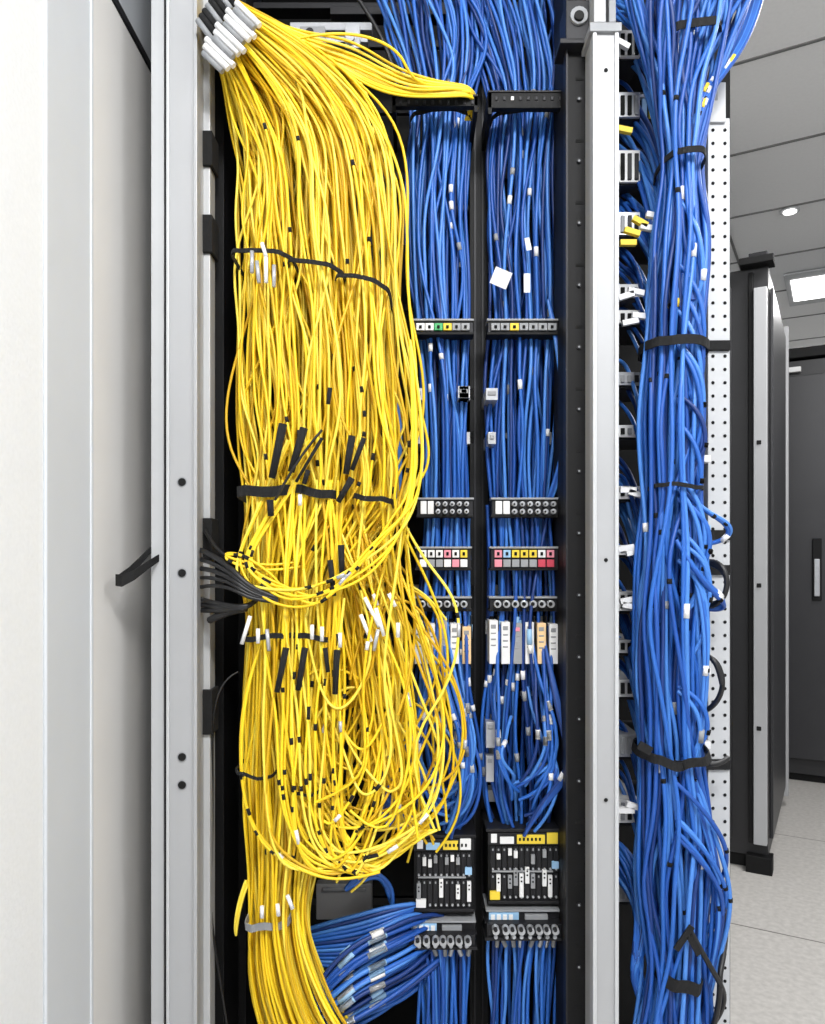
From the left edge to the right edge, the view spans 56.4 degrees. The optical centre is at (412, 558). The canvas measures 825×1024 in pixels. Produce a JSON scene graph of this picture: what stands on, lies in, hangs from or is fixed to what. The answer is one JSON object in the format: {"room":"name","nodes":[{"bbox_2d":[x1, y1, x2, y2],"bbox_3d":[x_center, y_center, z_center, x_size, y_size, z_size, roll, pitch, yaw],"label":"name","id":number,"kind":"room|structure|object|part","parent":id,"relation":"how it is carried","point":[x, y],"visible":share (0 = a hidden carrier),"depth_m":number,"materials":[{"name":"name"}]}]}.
{"room":"data center","nodes":[
{"label":"data center","id":0,"kind":"room"},
{"bbox_2d":[0,0,42,1023],"bbox_3d":[-0.491,-0.250,-0.100,0.118,2.700,2.000,0,0,0],"label":"wall","id":1,"kind":"structure","parent":0,"point":[21,21],"depth_m":0.85,"materials":[{"name":"paint"}]},
{"bbox_2d":[43,0,92,1023],"bbox_3d":[-0.488,-0.250,0.966,0.124,2.700,0.129,0,0,0],"label":"trim","id":2,"kind":"structure","parent":1,"relation":"attached to","point":[67,24],"depth_m":0.95,"materials":[{"name":"white metal"}]},
{"bbox_2d":[730,0,824,348],"bbox_3d":[1.215,-1.623,2.185,9.001,0.054,11.001,0,0,29],"label":"ceiling","id":3,"kind":"structure","parent":0,"point":[777,82],"depth_m":3.02,"materials":[{"name":"tile"}]},
{"bbox_2d":[780,206,799,215],"bbox_3d":[1.730,-1.594,3.530,0.084,0.012,0.084,0,0,0],"label":"recessed light","id":4,"kind":"object","parent":3,"relation":"in","point":[788,211],"depth_m":3.52,"materials":[{"name":"white plastic"}]},
{"bbox_2d":[783,268,824,305],"bbox_3d":[2.486,-1.589,4.430,0.816,0.014,0.816,0,0,0],"label":"ceiling light panel","id":5,"kind":"object","parent":3,"relation":"in","point":[808,286],"depth_m":4.47,"materials":[{"name":"white plastic"}]},
{"bbox_2d":[730,779,824,1023],"bbox_3d":[1.215,1.125,2.185,9.000,0.050,11.000,0,0,29],"label":"floor","id":6,"kind":"structure","parent":0,"point":[777,925],"depth_m":2.31,"materials":[{"name":"tile"}]},
{"bbox_2d":[93,0,150,1023],"bbox_3d":[-0.449,-0.150,1.315,0.042,2.500,0.569,0,0,0],"label":"panel","id":7,"kind":"object","parent":6,"relation":"on","point":[121,28],"visible":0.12,"depth_m":1.14,"materials":[{"name":"metal"}]},
{"bbox_2d":[151,0,730,1023],"bbox_3d":[0.140,-0.057,1.352,1.040,2.387,0.516,0,0,0],"label":"equipment rack","id":8,"kind":"object","parent":6,"relation":"on","point":[195,475],"visible":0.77,"depth_m":1.15,"materials":[{"name":"paint"}]},
{"bbox_2d":[115,547,158,586],"bbox_3d":[-0.385,0.007,1.094,0.021,0.063,0.078,0,0,26],"label":"strap","id":9,"kind":"object","parent":8,"relation":"attached to","point":[136,569],"visible":1,"depth_m":1.08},
{"bbox_3d":[-0.344,-0.075,1.133,0.074,2.350,0.074,0,0,0],"label":"post","id":10,"kind":"part","parent":8,"relation":"part of","materials":[{"name":"metal"}]},
{"bbox_2d":[199,0,397,1023],"bbox_3d":[-0.198,-0.075,1.162,0.269,1.659,0.250,0,0,30],"label":"cable","id":11,"kind":"object","parent":8,"relation":"attached to","point":[243,587],"visible":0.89,"depth_m":1.07,"materials":[{"name":"plastic"}]},
{"bbox_2d":[195,0,475,1023],"bbox_3d":[-0.112,-0.011,1.139,0.436,1.692,0.204,0,0,0],"label":"cable bundle","id":12,"kind":"object","parent":8,"relation":"attached to","point":[288,749],"visible":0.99,"depth_m":1.09,"materials":[{"name":"plastic"}]},
{"bbox_3d":[-0.116,0.579,1.308,0.094,0.061,0.024,0,0,0],"label":"blanking plate","id":13,"kind":"part","parent":8,"relation":"part of","materials":[{"name":"paint"}]},
{"bbox_2d":[310,756,443,1023],"bbox_3d":[-0.060,0.556,1.183,0.262,0.531,0.094,0,0,-21],"label":"cable bundle","id":14,"kind":"object","parent":8,"relation":"attached to","point":[359,951],"visible":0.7,"depth_m":1.17,"materials":[{"name":"plastic"}]},
{"bbox_2d":[396,403,401,498],"bbox_3d":[-0.025,-0.174,1.226,0.017,0.155,0.012,0,0,0],"label":"cable","id":15,"kind":"object","parent":8,"relation":"attached to","point":[398,409],"visible":0.14,"depth_m":1.22,"materials":[{"name":"plastic"}]},
{"bbox_2d":[376,0,489,1023],"bbox_3d":[0.025,-0.089,1.250,0.205,1.838,0.145,0,0,0],"label":"cable bundle","id":16,"kind":"object","parent":8,"relation":"attached to","point":[448,242],"visible":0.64,"depth_m":1.24,"materials":[{"name":"plastic"}]},
{"bbox_2d":[392,94,477,152],"bbox_3d":[0.035,-0.704,1.249,0.133,0.027,0.122,0,0,0],"label":"bar","id":17,"kind":"object","parent":8,"relation":"attached to","point":[398,103],"visible":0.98,"depth_m":1.19,"materials":[{"name":"metal"}]},
{"bbox_2d":[410,150,473,797],"bbox_3d":[0.056,-0.151,1.293,0.120,1.122,0.154,0,0,0],"label":"labels","id":18,"kind":"object","parent":8,"relation":"attached to","point":[420,389],"visible":0.06,"depth_m":1.30,"materials":[{"name":"plastic"}]},
{"bbox_2d":[407,913,476,956],"bbox_3d":[0.046,0.593,1.216,0.109,0.058,0.098,0,0,0],"label":"tray","id":19,"kind":"object","parent":8,"relation":"attached to","point":[451,932],"visible":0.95,"depth_m":1.19,"materials":[{"name":"metal"}]},
{"bbox_2d":[415,547,471,569],"bbox_3d":[0.049,-0.001,1.226,0.090,0.038,0.037,0,0,0],"label":"panel","id":20,"kind":"object","parent":8,"relation":"attached to","point":[440,558],"visible":0.93,"depth_m":1.21,"materials":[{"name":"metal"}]},
{"bbox_2d":[414,614,472,667],"bbox_3d":[0.050,0.135,1.264,0.099,0.088,0.101,0,0,0],"label":"labels","id":21,"kind":"object","parent":8,"relation":"attached to","point":[466,630],"visible":0.44,"depth_m":1.22,"materials":[{"name":"plastic"}]},
{"bbox_2d":[415,596,471,610],"bbox_3d":[0.048,0.071,1.233,0.092,0.024,0.044,0,0,0],"label":"panel","id":22,"kind":"object","parent":8,"relation":"attached to","point":[445,603],"visible":0.59,"depth_m":1.22,"materials":[{"name":"metal"}]},
{"bbox_2d":[414,319,473,339],"bbox_3d":[0.048,-0.366,1.226,0.098,0.025,0.037,0,0,0],"label":"panel","id":23,"kind":"object","parent":8,"relation":"attached to","point":[451,329],"visible":0.88,"depth_m":1.21,"materials":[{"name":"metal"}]},
{"bbox_2d":[416,498,473,517],"bbox_3d":[0.051,-0.081,1.223,0.091,0.031,0.044,0,0,0],"label":"panel","id":24,"kind":"object","parent":8,"relation":"attached to","point":[426,507],"visible":0.99,"depth_m":1.21,"materials":[{"name":"metal"}]},
{"bbox_2d":[414,798,475,913],"bbox_3d":[0.049,0.495,1.306,0.100,0.126,0.208,0,0,0],"label":"panel","id":25,"kind":"object","parent":8,"relation":"in","point":[443,879],"visible":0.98,"depth_m":1.21,"materials":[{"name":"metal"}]},
{"bbox_2d":[457,150,551,801],"bbox_3d":[0.170,-0.151,1.293,0.195,1.122,0.154,0,0,0],"label":"labels","id":26,"kind":"object","parent":8,"relation":"attached to","point":[490,396],"visible":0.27,"depth_m":1.23,"materials":[{"name":"plastic"}]},
{"bbox_2d":[465,0,562,1023],"bbox_3d":[0.153,-0.082,1.247,0.207,1.838,0.152,0,0,0],"label":"cable bundle","id":27,"kind":"object","parent":8,"relation":"attached to","point":[512,149],"visible":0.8,"depth_m":1.24,"materials":[{"name":"plastic"}]},
{"bbox_2d":[481,798,558,905],"bbox_3d":[0.175,0.484,1.306,0.121,0.122,0.208,0,0,0],"label":"panel","id":28,"kind":"object","parent":8,"relation":"in","point":[518,870],"visible":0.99,"depth_m":1.21,"materials":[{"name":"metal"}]},
{"bbox_2d":[482,90,560,151],"bbox_3d":[0.180,-0.706,1.249,0.127,0.036,0.122,0,0,0],"label":"bar","id":29,"kind":"object","parent":8,"relation":"attached to","point":[497,100],"visible":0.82,"depth_m":1.19,"materials":[{"name":"metal"}]},
{"bbox_2d":[485,319,557,339],"bbox_3d":[0.176,-0.366,1.226,0.117,0.025,0.037,0,0,0],"label":"panel","id":30,"kind":"object","parent":8,"relation":"attached to","point":[496,329],"visible":0.98,"depth_m":1.21,"materials":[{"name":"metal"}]},
{"bbox_2d":[482,893,561,947],"bbox_3d":[0.174,0.577,1.216,0.126,0.061,0.098,0,0,0],"label":"tray","id":31,"kind":"object","parent":8,"relation":"attached to","point":[503,924],"visible":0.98,"depth_m":1.19,"materials":[{"name":"metal"}]},
{"bbox_2d":[486,614,557,667],"bbox_3d":[0.182,0.135,1.264,0.121,0.088,0.101,0,0,0],"label":"labels","id":32,"kind":"object","parent":8,"relation":"attached to","point":[539,630],"visible":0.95,"depth_m":1.22,"materials":[{"name":"plastic"}]},
{"bbox_2d":[487,596,556,610],"bbox_3d":[0.177,0.071,1.233,0.111,0.024,0.044,0,0,0],"label":"panel","id":33,"kind":"object","parent":8,"relation":"attached to","point":[495,603],"visible":0.99,"depth_m":1.22,"materials":[{"name":"metal"}]},
{"bbox_2d":[488,547,557,569],"bbox_3d":[0.176,-0.001,1.226,0.109,0.038,0.037,0,0,0],"label":"panel","id":34,"kind":"object","parent":8,"relation":"attached to","point":[500,558],"visible":1,"depth_m":1.21,"materials":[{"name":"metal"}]},
{"bbox_2d":[489,498,557,517],"bbox_3d":[0.179,-0.081,1.223,0.110,0.031,0.044,0,0,0],"label":"panel","id":35,"kind":"object","parent":8,"relation":"attached to","point":[499,507],"visible":1,"depth_m":1.21,"materials":[{"name":"metal"}]},
{"bbox_3d":[0.257,0.100,1.137,0.081,2.000,0.086,0,0,0],"label":"post","id":36,"kind":"part","parent":8,"relation":"part of","materials":[{"name":"metal"}]},
{"bbox_2d":[619,633,631,655],"bbox_3d":[0.410,0.146,1.321,0.178,0.037,0.218,0,0,0],"label":"module","id":37,"kind":"object","parent":8,"relation":"attached to","point":[624,644],"visible":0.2,"depth_m":1.22,"materials":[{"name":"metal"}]},
{"bbox_2d":[619,589,632,613],"bbox_3d":[0.410,0.073,1.321,0.178,0.042,0.218,0,0,0],"label":"module","id":38,"kind":"object","parent":8,"relation":"attached to","point":[622,594],"visible":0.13,"depth_m":1.22,"materials":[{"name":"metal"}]},
{"bbox_2d":[619,853,632,904],"bbox_3d":[0.410,0.548,1.321,0.178,0.082,0.218,0,0,0],"label":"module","id":39,"kind":"object","parent":8,"relation":"attached to","point":[623,899],"visible":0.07,"depth_m":1.22,"materials":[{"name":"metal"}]},
{"bbox_2d":[619,545,632,557],"bbox_3d":[0.410,-0.013,1.321,0.178,0.022,0.218,0,0,0],"label":"module","id":40,"kind":"object","parent":8,"relation":"attached to","point":[621,554],"visible":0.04,"depth_m":1.22,"materials":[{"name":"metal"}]},
{"bbox_2d":[619,669,633,699],"bbox_3d":[0.410,0.215,1.321,0.178,0.049,0.218,0,0,0],"label":"module","id":41,"kind":"object","parent":8,"relation":"attached to","point":[625,691],"visible":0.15,"depth_m":1.22,"materials":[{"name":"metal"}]},
{"bbox_2d":[619,719,636,759],"bbox_3d":[0.410,0.310,1.321,0.178,0.064,0.218,0,0,0],"label":"module","id":42,"kind":"object","parent":8,"relation":"attached to","point":[625,738],"visible":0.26,"depth_m":1.22,"materials":[{"name":"metal"}]},
{"bbox_2d":[619,425,636,449],"bbox_3d":[0.410,-0.208,1.321,0.178,0.039,0.218,0,0,0],"label":"module","id":43,"kind":"object","parent":8,"relation":"attached to","point":[627,439],"visible":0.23,"depth_m":1.22,"materials":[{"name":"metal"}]},
{"bbox_2d":[619,780,636,825],"bbox_3d":[0.410,0.417,1.321,0.178,0.074,0.218,0,0,0],"label":"module","id":44,"kind":"object","parent":8,"relation":"attached to","point":[624,819],"visible":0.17,"depth_m":1.22,"materials":[{"name":"metal"}]},
{"bbox_2d":[619,486,639,505],"bbox_3d":[0.410,-0.107,1.321,0.178,0.034,0.218,0,0,0],"label":"module","id":45,"kind":"object","parent":8,"relation":"attached to","point":[623,497],"visible":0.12,"depth_m":1.22,"materials":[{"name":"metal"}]},
{"bbox_2d":[619,372,640,401],"bbox_3d":[0.410,-0.294,1.321,0.178,0.047,0.218,0,0,0],"label":"module","id":46,"kind":"object","parent":8,"relation":"attached to","point":[625,378],"visible":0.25,"depth_m":1.22,"materials":[{"name":"metal"}]},
{"bbox_2d":[619,310,644,344],"bbox_3d":[0.410,-0.396,1.321,0.178,0.054,0.218,0,0,0],"label":"module","id":47,"kind":"object","parent":8,"relation":"attached to","point":[624,339],"visible":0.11,"depth_m":1.24,"materials":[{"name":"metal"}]},
{"bbox_2d":[619,284,644,309],"bbox_3d":[0.410,-0.439,1.321,0.178,0.058,0.218,0,0,0],"label":"module","id":48,"kind":"object","parent":8,"relation":"attached to","point":[623,288],"visible":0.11,"depth_m":1.22,"materials":[{"name":"metal"}]},
{"bbox_2d":[619,212,647,264],"bbox_3d":[0.410,-0.549,1.321,0.178,0.082,0.218,0,0,0],"label":"module","id":49,"kind":"object","parent":8,"relation":"attached to","point":[625,218],"visible":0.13,"depth_m":1.22,"materials":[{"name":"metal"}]},
{"bbox_2d":[619,92,652,149],"bbox_3d":[0.410,-0.745,1.321,0.178,0.099,0.218,0,0,0],"label":"module","id":50,"kind":"object","parent":8,"relation":"attached to","point":[630,103],"visible":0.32,"depth_m":1.22,"materials":[{"name":"metal"}]},
{"bbox_2d":[619,150,653,211],"bbox_3d":[0.410,-0.644,1.321,0.178,0.103,0.218,0,0,0],"label":"module","id":51,"kind":"object","parent":8,"relation":"attached to","point":[629,174],"visible":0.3,"depth_m":1.22,"materials":[{"name":"metal"}]},
{"bbox_2d":[619,30,694,91],"bbox_3d":[0.410,-0.845,1.321,0.178,0.109,0.218,0,0,0],"label":"module","id":52,"kind":"object","parent":8,"relation":"attached to","point":[627,74],"visible":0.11,"depth_m":1.23,"materials":[{"name":"metal"}]},
{"bbox_2d":[616,0,762,1023],"bbox_3d":[0.403,-0.073,1.146,0.242,1.761,0.178,0,0,23],"label":"bundle","id":53,"kind":"object","parent":8,"relation":"attached to","point":[671,876],"visible":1,"depth_m":1.11,"materials":[{"name":"blue plastic"}]},
{"bbox_2d":[692,559,729,1023],"bbox_3d":[0.444,0.357,1.136,0.047,0.714,0.120,0,0,34],"label":"power cables","id":54,"kind":"object","parent":8,"relation":"attached to","point":[721,996],"visible":0.83,"depth_m":1.12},
{"bbox_2d":[730,251,788,875],"bbox_3d":[0.982,0.015,3.310,1.098,2.170,0.900,0,0,29],"label":"tall cabinet","id":55,"kind":"object","parent":6,"relation":"on","point":[759,352],"visible":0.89,"depth_m":2.75,"materials":[{"name":"metal"}]},
{"bbox_2d":[789,344,824,782],"bbox_3d":[1.991,0.030,4.239,0.600,2.140,0.955,0,0,29],"label":"tall cabinet","id":56,"kind":"object","parent":6,"relation":"on","point":[806,364],"visible":0.44,"depth_m":3.77,"materials":[{"name":"metal"}]}
]}

